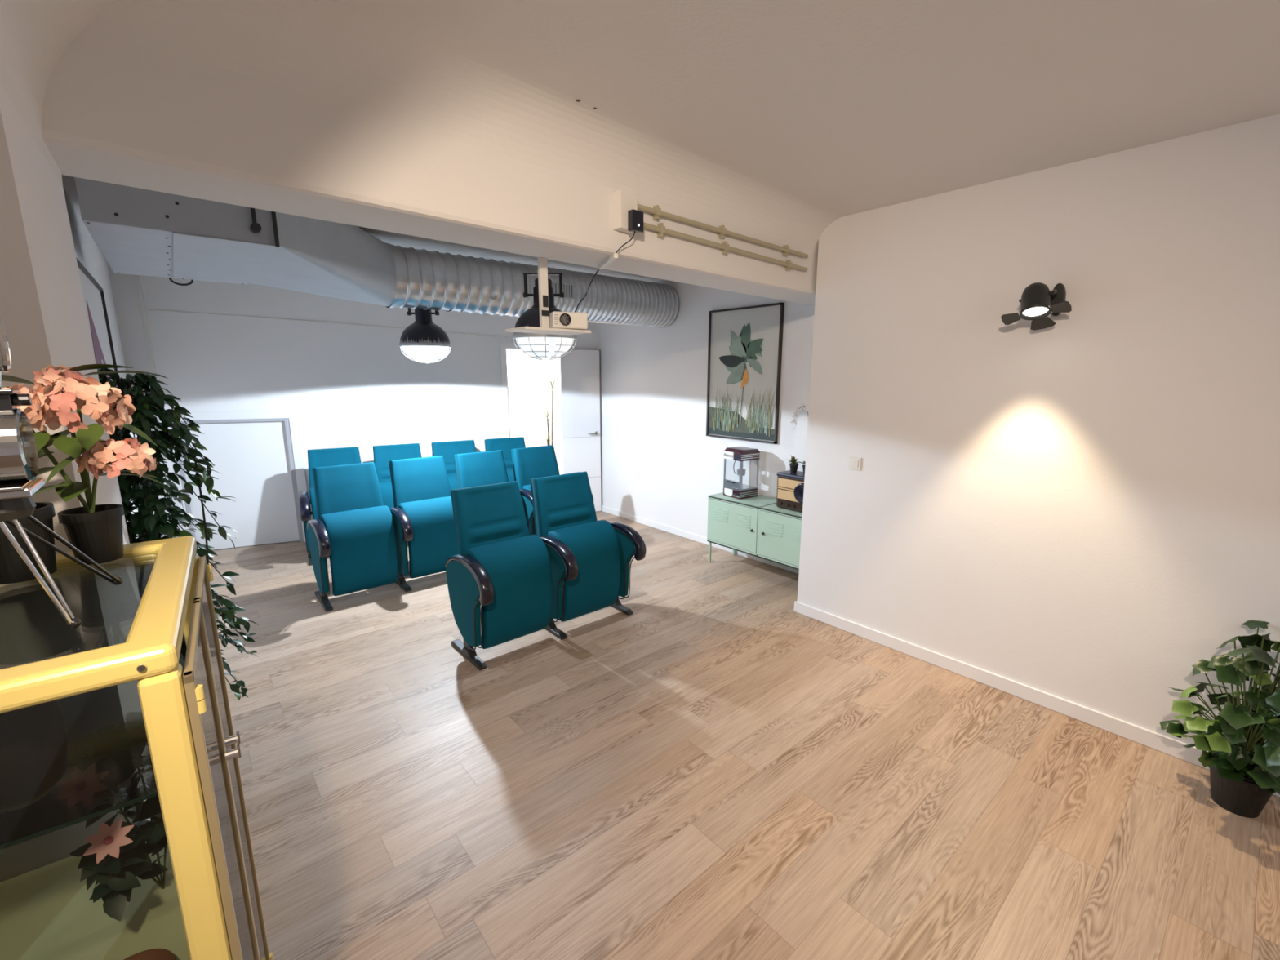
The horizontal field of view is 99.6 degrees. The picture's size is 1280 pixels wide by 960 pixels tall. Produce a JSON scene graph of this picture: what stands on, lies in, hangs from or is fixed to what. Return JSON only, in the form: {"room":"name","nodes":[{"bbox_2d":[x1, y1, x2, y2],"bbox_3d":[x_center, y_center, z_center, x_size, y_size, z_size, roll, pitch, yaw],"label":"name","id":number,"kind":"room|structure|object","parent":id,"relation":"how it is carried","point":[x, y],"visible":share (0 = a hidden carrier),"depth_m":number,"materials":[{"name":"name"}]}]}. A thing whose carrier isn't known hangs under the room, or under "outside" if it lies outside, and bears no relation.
{"room":"auditorium","nodes":[
{"label":"auditorium","id":0,"kind":"room"},
{"bbox_2d":[0,83,150,882],"bbox_3d":[-1.564,0.342,1.112,0.737,2.300,0.745,-9,14,-39],"label":"wall pier","id":1,"kind":"object","parent":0,"point":[43,316],"depth_m":1.01,"materials":[{"name":"white paint"}]},
{"bbox_2d":[62,186,140,537],"bbox_3d":[-3.240,-0.250,3.208,0.180,2.655,4.735,-9,14,-39],"label":"wall","id":2,"kind":"structure","parent":0,"point":[87,252],"depth_m":3.78,"materials":[{"name":"white paint"}]},
{"bbox_2d":[75,257,119,487],"bbox_3d":[-3.043,-0.581,3.069,0.025,1.160,1.800,-9,14,-39],"label":"picture","id":3,"kind":"object","parent":2,"relation":"attached to","point":[93,293],"visible":0.25,"depth_m":3.22,"materials":[{"name":"grey wood"}]},
{"bbox_2d":[106,262,598,537],"bbox_3d":[-2.655,-0.749,5.773,5.000,2.655,0.120,-5,12,-24],"label":"wall","id":4,"kind":"structure","parent":0,"point":[348,385],"depth_m":5.40,"materials":[{"name":"white paint"}]},
{"bbox_2d":[135,275,156,378],"bbox_3d":[-4.378,-1.004,4.866,0.025,1.700,0.012,-5,12,-24],"label":"cable trunking","id":5,"kind":"object","parent":4,"relation":"attached to","point":[138,277],"visible":0.64,"depth_m":4.79,"materials":[{"name":"white plastic"}]},
{"bbox_2d":[159,409,311,550],"bbox_3d":[-3.906,0.003,5.306,1.085,1.355,0.080,-5,12,-24],"label":"door","id":6,"kind":"structure","parent":4,"relation":"in","point":[258,456],"depth_m":5.33,"materials":[{"name":"white"}]},
{"bbox_2d":[146,309,507,337],"bbox_3d":[-2.919,-1.552,5.422,3.140,0.157,0.012,-5,12,-24],"label":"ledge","id":7,"kind":"object","parent":4,"relation":"attached to","point":[147,309],"visible":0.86,"depth_m":5.24,"materials":[{"name":"white paint"}]},
{"bbox_2d":[499,342,601,511],"bbox_3d":[-1.037,-0.573,6.469,1.150,2.045,0.144,-4,12,-18],"label":"door","id":8,"kind":"structure","parent":4,"relation":"in","point":[580,378],"depth_m":6.49,"materials":[{"name":"white wood"}]},
{"bbox_2d":[506,349,559,470],"bbox_3d":[-1.446,-1.216,8.172,3.800,2.655,0.100,-5,12,-24],"label":"wall","id":9,"kind":"structure","parent":0,"point":[524,421],"depth_m":8.06,"materials":[{"name":"white paint"}]},
{"bbox_2d":[506,369,519,402],"bbox_3d":[-1.958,-1.362,7.837,0.418,0.470,0.033,-5,12,-24],"label":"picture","id":10,"kind":"object","parent":9,"relation":"attached to","point":[513,388],"visible":0.51,"depth_m":7.87,"materials":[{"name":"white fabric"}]},
{"bbox_2d":[62,0,1279,281],"bbox_3d":[-0.179,-1.719,3.512,7.400,0.120,12.400,-9,14,-39],"label":"ceiling","id":11,"kind":"structure","parent":0,"point":[845,108],"depth_m":1.75,"materials":[{"name":"white paint"}]},
{"bbox_2d":[0,0,121,188],"bbox_3d":[-1.082,-0.874,0.675,1.218,0.495,1.665,-9,14,-39],"label":"wall","id":12,"kind":"structure","parent":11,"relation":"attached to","point":[34,34],"depth_m":1.10,"materials":[{"name":"white paint"}]},
{"bbox_2d":[74,177,679,328],"bbox_3d":[-1.112,-1.497,3.993,4.140,0.472,1.540,-9,14,-39],"label":"ventilation duct","id":13,"kind":"object","parent":11,"relation":"hanging from","point":[137,231],"visible":0.8,"depth_m":3.21,"materials":[{"name":"metal"}]},
{"bbox_2d":[551,281,576,299],"bbox_3d":[-0.665,-1.583,4.511,0.310,0.120,0.015,-9,14,-39],"label":"grille","id":14,"kind":"object","parent":13,"relation":"attached to","point":[569,288],"depth_m":4.55,"materials":[{"name":"silver metal"}]},
{"bbox_2d":[399,248,451,363],"bbox_3d":[-1.742,-1.380,4.340,0.396,0.867,0.396,-9,14,-39],"label":"pendant lamp","id":15,"kind":"object","parent":11,"relation":"hanging from","point":[422,340],"visible":0.94,"depth_m":4.28,"materials":[{"name":"black metal"}]},
{"bbox_2d":[41,0,844,306],"bbox_3d":[-0.162,-1.222,2.362,4.860,0.455,0.510,-10,15,-43],"label":"ceiling beam","id":16,"kind":"structure","parent":11,"relation":"attached to","point":[346,112],"depth_m":1.67,"materials":[{"name":"white paint"}]},
{"bbox_2d":[505,257,591,335],"bbox_3d":[-0.426,-0.852,2.502,0.350,0.327,0.190,-9,14,-39],"label":"mount","id":17,"kind":"object","parent":16,"relation":"attached to","point":[544,328],"visible":1,"depth_m":2.48,"materials":[{"name":"white plastic"}]},
{"bbox_2d":[548,311,587,329],"bbox_3d":[-0.342,-0.749,2.556,0.165,0.075,0.154,-4,12,-20],"label":"projector","id":18,"kind":"object","parent":17,"relation":"on","point":[562,320],"visible":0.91,"depth_m":2.50,"materials":[{"name":"white plastic"}]},
{"bbox_2d":[574,269,599,311],"bbox_3d":[-0.281,-0.916,2.646,0.164,0.239,0.065,-5,12,-25],"label":"hanging wire","id":19,"kind":"object","parent":16,"relation":"hanging from","point":[597,269],"visible":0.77,"depth_m":2.66,"materials":[{"name":"black plastic"}]},
{"bbox_2d":[598,253,617,269],"bbox_3d":[-0.149,-1.009,2.501,0.018,0.018,0.282,-4,12,-18],"label":"cable cover","id":20,"kind":"object","parent":16,"relation":"attached to","point":[613,257],"visible":1,"depth_m":2.47,"materials":[{"name":"white plastic"}]},
{"bbox_2d":[613,190,637,233],"bbox_3d":[-0.064,-1.166,2.356,0.102,0.150,0.050,-10,15,-43],"label":"junction box","id":21,"kind":"object","parent":16,"relation":"attached to","point":[624,202],"visible":0.86,"depth_m":2.33,"materials":[{"name":"white plastic"}]},
{"bbox_2d":[627,208,643,233],"bbox_3d":[-0.018,-1.122,2.349,0.066,0.084,0.037,-10,15,-43],"label":"power adapter","id":22,"kind":"object","parent":21,"relation":"attached to","point":[635,218],"visible":1,"depth_m":2.33,"materials":[{"name":"black plastic"}]},
{"bbox_2d":[615,231,635,253],"bbox_3d":[-0.063,-1.038,2.365,0.088,0.091,0.010,-1,11,-6],"label":"wire","id":23,"kind":"object","parent":22,"relation":"attached to","point":[634,232],"visible":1,"depth_m":2.36,"materials":[{"name":"black plastic"}]},
{"bbox_2d":[637,204,808,257],"bbox_3d":[0.508,-1.311,2.898,1.500,0.060,0.037,-10,15,-43],"label":"conduit pipe","id":24,"kind":"object","parent":16,"relation":"attached to","point":[655,211],"visible":0.99,"depth_m":2.78,"materials":[{"name":"beige metal"}]},
{"bbox_2d":[643,222,807,271],"bbox_3d":[0.508,-1.237,2.913,1.500,0.068,0.037,-10,15,-43],"label":"conduit pipe","id":25,"kind":"object","parent":16,"relation":"attached to","point":[660,229],"visible":0.99,"depth_m":2.81,"materials":[{"name":"beige metal"}]},
{"bbox_2d":[512,272,577,359],"bbox_3d":[-0.594,-1.181,3.327,0.396,0.867,0.396,-9,14,-39],"label":"pendant lamp","id":26,"kind":"object","parent":11,"relation":"hanging from","point":[538,345],"visible":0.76,"depth_m":3.28,"materials":[{"name":"black metal"}]},
{"bbox_2d":[597,279,814,537],"bbox_3d":[0.621,-0.685,5.461,0.160,2.655,3.415,-9,14,-39],"label":"wall","id":27,"kind":"structure","parent":0,"point":[660,464],"depth_m":5.61,"materials":[{"name":"white paint"}]},
{"bbox_2d":[600,350,602,505],"bbox_3d":[-0.474,-0.589,6.700,0.030,1.990,0.050,-5,12,-24],"label":"trim","id":28,"kind":"structure","parent":27,"relation":"attached to","point":[600,350],"depth_m":6.66,"materials":[{"name":"grey wood"}]},
{"bbox_2d":[601,505,799,573],"bbox_3d":[0.561,0.596,5.644,0.014,0.070,3.360,-9,14,-39],"label":"baseboard","id":29,"kind":"structure","parent":27,"relation":"attached to","point":[679,532],"depth_m":5.76,"materials":[{"name":"white wood"}]},
{"bbox_2d":[706,302,784,444],"bbox_3d":[0.923,-0.951,4.895,0.032,1.175,0.815,-9,14,-39],"label":"framed picture","id":30,"kind":"object","parent":27,"relation":"attached to","point":[744,348],"visible":1,"depth_m":4.86,"materials":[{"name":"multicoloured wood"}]},
{"bbox_2d":[198,511,1279,959],"bbox_3d":[-0.182,0.995,4.041,7.400,0.100,12.400,-9,14,-39],"label":"floor","id":31,"kind":"structure","parent":0,"point":[715,768],"depth_m":2.23,"materials":[{"name":"brown wood"}]},
{"bbox_2d":[0,535,273,959],"bbox_3d":[-0.876,0.853,0.894,0.432,1.382,0.578,-8,14,-36],"label":"display cabinet","id":32,"kind":"object","parent":31,"relation":"on","point":[140,686],"visible":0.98,"depth_m":0.76,"materials":[{"name":"yellow metal"}]},
{"bbox_2d":[0,502,57,584],"bbox_3d":[-0.989,0.100,0.857,0.097,0.110,0.097,-9,14,-39],"label":"planter","id":33,"kind":"object","parent":32,"relation":"on","point":[13,569],"visible":0.49,"depth_m":0.84,"materials":[{"name":"black"}]},
{"bbox_2d":[0,699,67,812],"bbox_3d":[-0.752,0.329,0.650,0.092,0.125,0.092,-9,14,-39],"label":"vase","id":34,"kind":"object","parent":32,"relation":"on","point":[33,740],"visible":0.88,"depth_m":0.64,"materials":[{"name":"black ceramic"}]},
{"bbox_2d":[0,317,123,628],"bbox_3d":[-0.802,-0.004,0.667,0.181,0.386,0.206,-9,14,-39],"label":"projector","id":35,"kind":"object","parent":32,"relation":"on","point":[19,460],"visible":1,"depth_m":0.64,"materials":[{"name":"silver metal"}]},
{"bbox_2d":[0,364,164,564],"bbox_3d":[-0.921,-0.021,0.893,0.224,0.334,0.175,-9,14,-39],"label":"hydrangea","id":36,"kind":"object","parent":32,"relation":"on","point":[95,530],"visible":0.91,"depth_m":0.88,"materials":[{"name":"pink plant"}]},
{"bbox_2d":[57,503,124,564],"bbox_3d":[-0.942,0.095,0.937,0.080,0.090,0.080,-9,14,-39],"label":"pot","id":37,"kind":"object","parent":32,"relation":"on","point":[95,530],"depth_m":0.92,"materials":[{"name":"black"}]},
{"bbox_2d":[0,633,188,844],"bbox_3d":[-0.889,0.368,0.791,0.360,0.005,0.535,-8,14,-36],"label":"shelf","id":38,"kind":"object","parent":32,"relation":"attached to","point":[109,768],"depth_m":0.72,"materials":[{"name":"clear glass"}]},
{"bbox_2d":[0,840,190,959],"bbox_3d":[-0.890,0.763,0.869,0.360,0.007,0.535,-8,14,-36],"label":"shelf","id":39,"kind":"object","parent":32,"relation":"attached to","point":[46,913],"depth_m":0.92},
{"bbox_2d":[68,795,168,921],"bbox_3d":[-0.826,0.557,0.897,0.175,0.389,0.232,-9,14,-39],"label":"vine","id":40,"kind":"object","parent":32,"relation":"on","point":[113,857],"visible":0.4,"depth_m":0.86,"materials":[{"name":"green plant"}]},
{"bbox_2d":[82,817,133,863],"bbox_3d":[-0.807,0.547,0.823,0.055,0.050,0.039,-9,14,-39],"label":"flower","id":41,"kind":"object","parent":40,"relation":"on","point":[108,840],"depth_m":0.82,"materials":[{"name":"pink plant"}]},
{"bbox_2d":[103,835,113,844],"bbox_3d":[-0.809,0.549,0.824,0.011,0.011,0.010,-9,14,-39],"label":"flower center","id":42,"kind":"object","parent":40,"relation":"on","point":[108,840],"depth_m":0.82,"materials":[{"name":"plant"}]},
{"bbox_2d":[124,948,175,959],"bbox_3d":[-0.755,0.759,0.796,0.114,0.029,0.114,-9,14,-39],"label":"bowl","id":43,"kind":"object","parent":32,"relation":"on","point":[153,953],"visible":1,"depth_m":0.84,"materials":[{"name":"brown wood"}]},
{"bbox_2d":[97,368,258,700],"bbox_3d":[-1.667,0.465,1.996,0.414,1.720,0.572,-9,14,-39],"label":"vine","id":44,"kind":"object","parent":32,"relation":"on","point":[144,492],"visible":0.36,"depth_m":1.84,"materials":[{"name":"green plant"}]},
{"bbox_2d":[298,446,361,565],"bbox_3d":[-2.858,0.228,5.082,0.562,1.001,0.636,-7,13,-31],"label":"seat","id":45,"kind":"object","parent":31,"relation":"on","point":[343,455],"visible":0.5,"depth_m":5.11,"materials":[{"name":"teal fabric"}]},
{"bbox_2d":[309,487,317,519],"bbox_3d":[-2.806,0.365,5.095,0.476,0.618,0.210,-7,13,-31],"label":"seat cushion","id":46,"kind":"object","parent":45,"relation":"on","point":[312,493],"depth_m":4.89,"materials":[{"name":"teal fabric"}]},
{"bbox_2d":[306,462,397,611],"bbox_3d":[-2.200,0.410,4.152,0.562,1.001,0.636,-9,14,-39],"label":"seat","id":47,"kind":"object","parent":31,"relation":"on","point":[353,527],"visible":1,"depth_m":4.13,"materials":[{"name":"teal fabric"}]},
{"bbox_2d":[320,505,397,595],"bbox_3d":[-2.147,0.546,4.173,0.476,0.618,0.210,-9,14,-39],"label":"seat cushion","id":48,"kind":"object","parent":47,"relation":"on","point":[363,546],"depth_m":4.10,"materials":[{"name":"teal fabric"}]},
{"bbox_2d":[373,443,422,507],"bbox_3d":[-2.379,0.173,5.367,0.562,1.001,0.636,-7,13,-31],"label":"seat","id":49,"kind":"object","parent":31,"relation":"on","point":[383,454],"visible":0.34,"depth_m":5.41,"materials":[{"name":"teal fabric"}]},
{"bbox_2d":[378,480,394,507],"bbox_3d":[-2.326,0.310,5.380,0.476,0.618,0.210,-7,13,-31],"label":"seat cushion","id":50,"kind":"object","parent":49,"relation":"on","point":[386,490],"depth_m":5.21,"materials":[{"name":"teal fabric"}]},
{"bbox_2d":[388,455,458,591],"bbox_3d":[-1.772,0.341,4.507,0.562,1.001,0.636,-9,14,-39],"label":"seat","id":51,"kind":"object","parent":31,"relation":"on","point":[422,513],"visible":0.94,"depth_m":4.47,"materials":[{"name":"teal fabric"}]},
{"bbox_2d":[398,496,458,578],"bbox_3d":[-1.718,0.477,4.529,0.476,0.618,0.210,-9,14,-39],"label":"seat cushion","id":52,"kind":"object","parent":51,"relation":"on","point":[434,541],"depth_m":4.43,"materials":[{"name":"teal fabric"}]},
{"bbox_2d":[431,440,475,489],"bbox_3d":[-1.899,0.118,5.653,0.562,1.001,0.636,-7,13,-31],"label":"seat","id":53,"kind":"object","parent":31,"relation":"on","point":[447,450],"visible":0.33,"depth_m":5.73,"materials":[{"name":"teal fabric"}]},
{"bbox_2d":[447,474,458,489],"bbox_3d":[-1.847,0.255,5.666,0.476,0.618,0.210,-7,13,-31],"label":"seat cushion","id":54,"kind":"object","parent":53,"relation":"on","point":[452,479],"depth_m":5.54,"materials":[{"name":"teal fabric"}]},
{"bbox_2d":[454,449,524,507],"bbox_3d":[-1.343,0.272,4.863,0.562,1.001,0.636,-9,14,-39],"label":"seat","id":55,"kind":"object","parent":31,"relation":"on","point":[482,468],"visible":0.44,"depth_m":4.94,"materials":[{"name":"teal fabric"}]},
{"bbox_2d":[444,480,551,670],"bbox_3d":[-0.853,0.564,3.370,0.562,1.001,0.636,-9,14,-40],"label":"seat","id":56,"kind":"object","parent":31,"relation":"on","point":[500,578],"visible":1,"depth_m":3.33,"materials":[{"name":"teal fabric"}]},
{"bbox_2d":[466,534,551,648],"bbox_3d":[-0.799,0.699,3.392,0.476,0.618,0.210,-9,14,-40],"label":"seat cushion","id":57,"kind":"object","parent":56,"relation":"on","point":[518,570],"depth_m":3.32,"materials":[{"name":"teal fabric"}]},
{"bbox_2d":[484,436,525,481],"bbox_3d":[-1.387,0.059,5.957,0.637,1.001,0.636,-7,13,-31],"label":"seat","id":58,"kind":"object","parent":31,"relation":"on","point":[506,444],"visible":0.25,"depth_m":6.04,"materials":[{"name":"teal fabric"}]},
{"bbox_2d":[506,469,515,481],"bbox_3d":[-1.367,0.200,5.951,0.476,0.618,0.210,-7,13,-31],"label":"seat cushion","id":59,"kind":"object","parent":58,"relation":"on","point":[509,472],"depth_m":5.85,"materials":[{"name":"teal fabric"}]},
{"bbox_2d":[537,375,559,445],"bbox_3d":[-1.173,-0.513,7.096,0.465,1.688,0.361,-1,11,-3],"label":"dracaena","id":60,"kind":"object","parent":31,"relation":"on","point":[553,388],"visible":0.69,"depth_m":7.03,"materials":[{"name":"green plant"}]},
{"bbox_2d":[511,444,593,535],"bbox_3d":[-0.886,0.199,5.242,0.637,1.001,0.636,-9,14,-39],"label":"seat","id":61,"kind":"object","parent":31,"relation":"on","point":[528,463],"visible":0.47,"depth_m":5.24,"materials":[{"name":"teal fabric"}]},
{"bbox_2d":[522,484,536,534],"bbox_3d":[-0.861,0.339,5.240,0.476,0.618,0.210,-9,14,-39],"label":"seat cushion","id":62,"kind":"object","parent":61,"relation":"on","point":[527,486],"depth_m":5.05,"materials":[{"name":"teal fabric"}]},
{"bbox_2d":[529,471,646,639],"bbox_3d":[-0.398,0.489,3.758,0.637,1.001,0.636,-9,14,-40],"label":"seat","id":63,"kind":"object","parent":31,"relation":"on","point":[590,558],"visible":0.92,"depth_m":3.72,"materials":[{"name":"teal fabric"}]},
{"bbox_2d":[547,520,620,622],"bbox_3d":[-0.373,0.629,3.756,0.476,0.618,0.210,-9,14,-40],"label":"seat cushion","id":64,"kind":"object","parent":63,"relation":"on","point":[595,546],"depth_m":3.69,"materials":[{"name":"teal fabric"}]},
{"bbox_2d":[706,493,802,569],"bbox_3d":[1.119,0.510,4.624,0.405,0.630,1.135,-9,14,-39],"label":"sideboard","id":65,"kind":"object","parent":31,"relation":"on","point":[756,526],"visible":0.69,"depth_m":4.53,"materials":[{"name":"green metal"}]},
{"bbox_2d":[722,446,759,499],"bbox_3d":[0.898,-0.069,4.824,0.242,0.430,0.221,-7,13,-33],"label":"machine","id":66,"kind":"object","parent":65,"relation":"on","point":[736,490],"visible":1,"depth_m":4.77,"materials":[{"name":"red metal"}]},
{"bbox_2d":[733,460,746,475],"bbox_3d":[0.889,-0.119,4.833,0.079,0.146,0.120,-9,14,-39],"label":"kettle","id":67,"kind":"object","parent":66,"relation":"on","point":[743,470],"depth_m":4.80,"materials":[{"name":"silver metal"}]},
{"bbox_2d":[776,470,804,512],"bbox_3d":[1.311,0.102,4.306,0.224,0.293,0.432,-9,14,-39],"label":"radio","id":68,"kind":"object","parent":65,"relation":"on","point":[790,486],"visible":0.48,"depth_m":4.30,"materials":[{"name":"brown wood"}]},
{"bbox_2d":[777,477,804,502],"bbox_3d":[1.244,0.092,4.242,0.006,0.167,0.385,-9,14,-39],"label":"grille","id":69,"kind":"object","parent":68,"relation":"attached to","point":[788,489],"depth_m":4.30,"materials":[{"name":"fabric"}]},
{"bbox_2d":[786,455,799,472],"bbox_3d":[1.252,-0.136,4.384,0.108,0.144,0.137,8,14,36],"label":"potted plant","id":70,"kind":"object","parent":68,"relation":"on","point":[793,465],"visible":1,"depth_m":4.37,"materials":[{"name":"green plant"}]},
{"bbox_2d":[790,402,808,474],"bbox_3d":[1.305,-0.329,4.274,0.240,0.564,0.183,2,11,12],"label":"orchid","id":71,"kind":"object","parent":68,"relation":"on","point":[803,406],"visible":0.66,"depth_m":4.29,"materials":[{"name":"white plant"}]},
{"bbox_2d":[1160,620,1279,817],"bbox_3d":[2.370,0.959,2.078,0.492,0.727,0.529,-9,14,-39],"label":"potted plant","id":72,"kind":"object","parent":31,"relation":"on","point":[1245,768],"visible":1,"depth_m":2.07,"materials":[{"name":"green plant"}]},
{"bbox_2d":[796,113,1279,751],"bbox_3d":[3.110,0.005,1.936,0.677,2.655,5.285,-9,14,-39],"label":"wall","id":73,"kind":"structure","parent":0,"point":[1082,508],"depth_m":2.62,"materials":[{"name":"white paint"}]},
{"bbox_2d":[848,456,861,471],"bbox_3d":[1.374,-0.105,3.463,0.012,0.084,0.084,-9,14,-39],"label":"light switch","id":74,"kind":"object","parent":73,"relation":"attached to","point":[854,463],"visible":1,"depth_m":3.46,"materials":[{"name":"white plastic"}]},
{"bbox_2d":[1000,282,1071,330],"bbox_3d":[1.881,-0.818,2.542,0.230,0.213,0.259,-9,14,-39],"label":"wall spotlight","id":75,"kind":"object","parent":73,"relation":"attached to","point":[1037,300],"visible":1,"depth_m":2.52,"materials":[{"name":"black metal"}]},
{"bbox_2d":[793,600,1279,796],"bbox_3d":[2.840,1.310,1.969,0.014,0.080,5.300,-9,14,-39],"label":"baseboard","id":76,"kind":"structure","parent":73,"relation":"attached to","point":[1172,747],"depth_m":2.89,"materials":[{"name":"white wood"}]},
{"bbox_2d":[1208,765,1275,817],"bbox_3d":[2.395,1.228,2.164,0.193,0.165,0.193,-9,14,-39],"label":"pot","id":77,"kind":"object","parent":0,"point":[1246,798],"depth_m":2.11,"materials":[{"name":"black"}]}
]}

